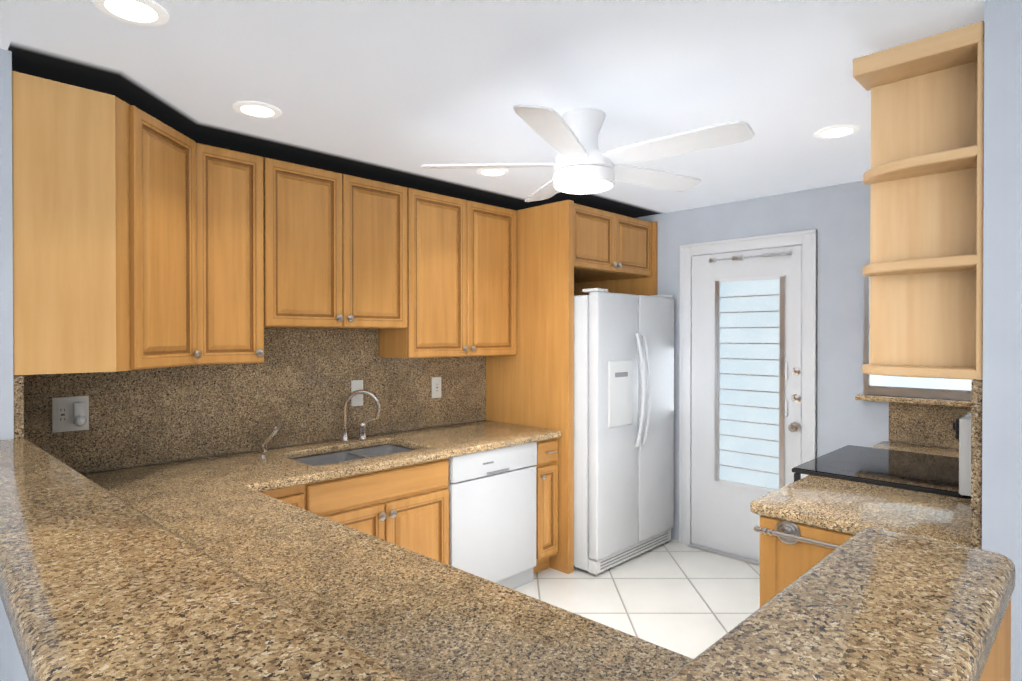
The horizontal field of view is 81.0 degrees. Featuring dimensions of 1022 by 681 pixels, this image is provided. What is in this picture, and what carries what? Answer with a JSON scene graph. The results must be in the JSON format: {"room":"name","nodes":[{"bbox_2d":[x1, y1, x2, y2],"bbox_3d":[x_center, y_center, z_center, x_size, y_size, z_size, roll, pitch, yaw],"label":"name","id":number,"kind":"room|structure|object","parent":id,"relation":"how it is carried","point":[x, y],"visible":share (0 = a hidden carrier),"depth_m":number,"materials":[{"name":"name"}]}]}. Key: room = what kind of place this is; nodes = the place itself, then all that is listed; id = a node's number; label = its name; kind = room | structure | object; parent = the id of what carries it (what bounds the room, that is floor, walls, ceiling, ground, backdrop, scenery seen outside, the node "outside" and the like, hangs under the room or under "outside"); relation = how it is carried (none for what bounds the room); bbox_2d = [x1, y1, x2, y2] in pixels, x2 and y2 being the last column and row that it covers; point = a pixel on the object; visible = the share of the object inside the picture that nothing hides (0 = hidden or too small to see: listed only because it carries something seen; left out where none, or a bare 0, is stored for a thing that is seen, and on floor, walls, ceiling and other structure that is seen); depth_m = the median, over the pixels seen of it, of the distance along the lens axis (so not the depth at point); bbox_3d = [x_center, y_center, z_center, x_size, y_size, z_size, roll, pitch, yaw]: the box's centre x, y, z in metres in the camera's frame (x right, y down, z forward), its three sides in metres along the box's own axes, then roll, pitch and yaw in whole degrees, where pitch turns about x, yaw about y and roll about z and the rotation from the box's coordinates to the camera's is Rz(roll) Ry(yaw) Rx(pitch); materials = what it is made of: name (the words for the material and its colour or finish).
{"room":"kitchen","nodes":[
{"label":"kitchen","id":0,"kind":"room"},
{"bbox_2d":[0,48,28,680],"bbox_3d":[-1.059,0.283,1.291,0.140,2.440,3.100,0,1,-45],"label":"wall","id":1,"kind":"structure","parent":0,"point":[12,668],"depth_m":1.94,"materials":[{"name":"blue paint"}]},
{"bbox_2d":[12,71,123,374],"bbox_3d":[-1.761,-0.386,2.293,0.287,0.995,0.661,0,1,-45],"label":"upper cabinet","id":2,"kind":"object","parent":1,"relation":"attached to","point":[67,318],"depth_m":2.06,"materials":[{"name":"brown wood"}]},
{"bbox_2d":[0,438,1014,680],"bbox_3d":[-0.476,0.350,1.383,1.105,0.055,2.430,0,1,-45],"label":"bar","id":3,"kind":"object","parent":1,"relation":"on","point":[98,582],"visible":0.98,"depth_m":0.72,"materials":[{"name":"stone"}]},
{"bbox_2d":[80,328,480,473],"bbox_3d":[-2.038,0.274,2.646,7.470,2.440,0.160,0,1,-45],"label":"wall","id":4,"kind":"structure","parent":0,"point":[335,328],"depth_m":3.25,"materials":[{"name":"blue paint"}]},
{"bbox_2d":[120,99,227,370],"bbox_3d":[-1.532,-0.387,2.522,0.362,0.995,0.661,0,1,-45],"label":"upper cabinet","id":5,"kind":"object","parent":4,"relation":"attached to","point":[142,239],"depth_m":2.46,"materials":[{"name":"brown wood"}]},
{"bbox_2d":[228,149,267,363],"bbox_3d":[-1.411,-0.390,2.884,0.320,0.995,0.319,0,1,-45],"label":"upper cabinet","id":6,"kind":"object","parent":4,"relation":"attached to","point":[247,173],"depth_m":2.83,"materials":[{"name":"brown wood"}]},
{"bbox_2d":[268,158,411,330],"bbox_3d":[-1.003,-0.480,3.292,0.835,0.820,0.319,0,1,-45],"label":"upper cabinet","id":7,"kind":"object","parent":4,"relation":"attached to","point":[340,245],"depth_m":3.15,"materials":[{"name":"brown wood"}]},
{"bbox_2d":[261,328,485,375],"bbox_3d":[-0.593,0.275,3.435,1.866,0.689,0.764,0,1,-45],"label":"backsplash","id":8,"kind":"structure","parent":4,"relation":"attached to","point":[338,348],"depth_m":3.55,"materials":[{"name":"stone"}]},
{"bbox_2d":[351,380,362,405],"bbox_3d":[-0.922,0.316,3.596,0.080,0.155,0.010,0,1,-45],"label":"outlet","id":9,"kind":"object","parent":8,"relation":"attached to","point":[356,400],"visible":0.83,"depth_m":3.59,"materials":[{"name":"white plastic"}]},
{"bbox_2d":[432,377,440,397],"bbox_3d":[-0.498,0.316,4.020,0.080,0.140,0.009,0,1,-45],"label":"outlet","id":10,"kind":"object","parent":8,"relation":"attached to","point":[436,387],"visible":1,"depth_m":4.01,"materials":[{"name":"white plastic"}]},
{"bbox_2d":[378,188,519,358],"bbox_3d":[-0.387,-0.396,3.907,0.904,0.995,0.319,0,1,-45],"label":"upper cabinet","id":11,"kind":"object","parent":4,"relation":"attached to","point":[466,253],"depth_m":3.76,"materials":[{"name":"brown wood"}]},
{"bbox_2d":[520,200,655,286],"bbox_3d":[0.455,-0.690,4.467,0.970,0.415,0.774,0,1,-45],"label":"upper cabinet","id":12,"kind":"object","parent":4,"relation":"attached to","point":[566,241],"depth_m":4.04,"materials":[{"name":"brown wood"}]},
{"bbox_2d":[0,0,985,217],"bbox_3d":[0.386,-0.980,0.324,7.310,0.100,6.860,0,1,-45],"label":"ceiling","id":13,"kind":"structure","parent":0,"point":[398,92],"depth_m":2.14,"materials":[{"name":"paint"}]},
{"bbox_2d":[92,0,168,25],"bbox_3d":[-1.073,-0.936,1.693,0.184,0.006,0.184,0,1,-45],"label":"recessed light","id":14,"kind":"object","parent":13,"relation":"in","point":[145,12],"visible":1,"depth_m":1.70,"materials":[{"name":"white plastic"}]},
{"bbox_2d":[233,101,281,118],"bbox_3d":[-1.037,-0.941,2.450,0.184,0.006,0.184,0,1,-45],"label":"recessed light","id":15,"kind":"object","parent":13,"relation":"in","point":[255,109],"visible":1,"depth_m":2.43,"materials":[{"name":"white plastic"}]},
{"bbox_2d":[476,168,508,176],"bbox_3d":[-0.103,-0.947,3.369,0.184,0.006,0.184,0,1,-45],"label":"recessed light","id":16,"kind":"object","parent":13,"relation":"in","point":[492,172],"visible":0.88,"depth_m":3.36,"materials":[{"name":"white plastic"}]},
{"bbox_2d":[421,104,754,201],"bbox_3d":[0.345,-0.790,2.508,1.320,0.307,1.299,0,1,-45],"label":"ceiling fan","id":17,"kind":"object","parent":13,"relation":"hanging from","point":[583,163],"visible":1,"depth_m":2.41,"materials":[{"name":"white plastic"}]},
{"bbox_2d":[814,124,859,138],"bbox_3d":[1.473,-0.943,2.710,0.184,0.006,0.184,0,1,-45],"label":"recessed light","id":18,"kind":"object","parent":13,"relation":"in","point":[836,131],"visible":1,"depth_m":2.69,"materials":[{"name":"white plastic"}]},
{"bbox_2d":[513,539,759,658],"bbox_3d":[0.386,1.550,0.340,7.310,0.080,6.860,0,1,-45],"label":"floor","id":19,"kind":"structure","parent":0,"point":[684,599],"depth_m":3.51,"materials":[{"name":"tile"}]},
{"bbox_2d":[260,483,311,511],"bbox_3d":[-1.264,1.059,2.793,0.295,0.868,0.729,0,1,-45],"label":"base cabinet","id":20,"kind":"object","parent":19,"relation":"on","point":[300,496],"depth_m":2.62,"materials":[{"name":"brown wood"}]},
{"bbox_2d":[13,363,692,680],"bbox_3d":[-0.768,0.374,1.696,0.840,0.513,2.977,0,1,-45],"label":"countertop","id":21,"kind":"structure","parent":20,"relation":"on","point":[406,614],"depth_m":2.39,"materials":[{"name":"stone"}]},
{"bbox_2d":[52,396,88,432],"bbox_3d":[-1.901,0.320,2.591,0.130,0.150,0.050,0,1,-45],"label":"electrical outlet","id":22,"kind":"object","parent":21,"relation":"attached to","point":[70,413],"visible":1,"depth_m":2.60,"materials":[{"name":"grey plastic"}]},
{"bbox_2d":[258,390,380,452],"bbox_3d":[-1.026,0.431,3.296,0.671,0.295,0.183,0,1,-45],"label":"faucet","id":23,"kind":"object","parent":21,"relation":"on","point":[272,432],"visible":1,"depth_m":3.44,"materials":[{"name":"silver metal"}]},
{"bbox_2d":[292,445,413,465],"bbox_3d":[-0.821,0.699,3.178,0.730,0.154,0.460,0,1,-45],"label":"sink","id":24,"kind":"object","parent":21,"relation":"in","point":[339,456],"visible":0.12,"depth_m":3.33,"materials":[{"name":"silver metal"}]},
{"bbox_2d":[312,468,443,562],"bbox_3d":[-0.903,1.140,3.219,0.818,0.700,0.639,0,1,-45],"label":"base cabinet","id":25,"kind":"object","parent":19,"relation":"on","point":[406,506],"depth_m":2.95,"materials":[{"name":"brown wood"}]},
{"bbox_2d":[448,442,536,588],"bbox_3d":[-0.321,1.053,3.699,0.676,0.865,0.704,0,1,-45],"label":"dishwasher","id":26,"kind":"object","parent":19,"relation":"on","point":[492,515],"visible":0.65,"depth_m":3.44,"materials":[{"name":"white metal"}]},
{"bbox_2d":[534,438,557,573],"bbox_3d":[-0.020,1.051,4.036,0.218,0.868,0.729,0,1,-45],"label":"base cabinet","id":27,"kind":"object","parent":19,"relation":"on","point":[547,450],"depth_m":3.77,"materials":[{"name":"brown wood"}]},
{"bbox_2d":[574,288,673,574],"bbox_3d":[0.572,0.568,4.357,0.936,1.800,0.989,0,1,-45],"label":"refrigerator","id":28,"kind":"object","parent":19,"relation":"on","point":[623,427],"visible":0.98,"depth_m":3.91,"materials":[{"name":"white metal"}]},
{"bbox_2d":[760,515,852,606],"bbox_3d":[1.324,1.063,2.172,0.615,0.868,0.638,0,1,-45],"label":"base cabinet","id":29,"kind":"object","parent":19,"relation":"on","point":[783,565],"visible":0.1,"depth_m":2.07,"materials":[{"name":"brown wood"}]},
{"bbox_2d":[753,520,838,548],"bbox_3d":[1.067,0.669,1.950,0.059,0.084,0.544,0,1,-45],"label":"towel rail","id":30,"kind":"object","parent":29,"relation":"attached to","point":[786,532],"visible":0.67,"depth_m":2.07,"materials":[{"name":"silver metal"}]},
{"bbox_2d":[750,379,982,548],"bbox_3d":[1.700,0.366,2.625,1.888,0.518,0.804,0,1,-45],"label":"countertop","id":31,"kind":"structure","parent":29,"relation":"on","point":[846,506],"depth_m":2.16,"materials":[{"name":"stone"}]},
{"bbox_2d":[792,411,970,498],"bbox_3d":[1.785,0.881,2.718,0.805,1.185,0.760,0,1,-45],"label":"range","id":32,"kind":"object","parent":19,"relation":"on","point":[936,474],"visible":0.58,"depth_m":2.60,"materials":[{"name":"white"}]},
{"bbox_2d":[636,181,968,540],"bbox_3d":[2.972,0.273,2.802,0.160,2.440,6.660,0,1,-45],"label":"wall","id":33,"kind":"structure","parent":0,"point":[836,218],"depth_m":3.70,"materials":[{"name":"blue paint"}]},
{"bbox_2d":[679,229,816,565],"bbox_3d":[1.555,0.395,4.051,0.078,2.180,0.936,0,1,-45],"label":"entry door","id":34,"kind":"structure","parent":33,"relation":"in","point":[747,374],"depth_m":4.07,"materials":[{"name":"white wood"}]},
{"bbox_2d":[863,262,974,400],"bbox_3d":[2.353,-0.071,3.283,0.030,0.778,0.740,0,1,-45],"label":"window","id":35,"kind":"structure","parent":33,"relation":"in","point":[943,388],"depth_m":3.40,"materials":[{"name":"white glass"}]},
{"bbox_2d":[979,0,1021,680],"bbox_3d":[1.377,0.281,1.619,3.730,2.440,0.160,0,1,-45],"label":"wall","id":36,"kind":"structure","parent":0,"point":[1002,210],"depth_m":1.63,"materials":[{"name":"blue paint"}]},
{"bbox_2d":[853,21,983,379],"bbox_3d":[1.254,-0.391,1.843,0.159,1.002,0.333,0,1,-45],"label":"shelf","id":37,"kind":"object","parent":36,"relation":"attached to","point":[923,176],"visible":0.9,"depth_m":1.86,"materials":[{"name":"brown wood"}]}
]}

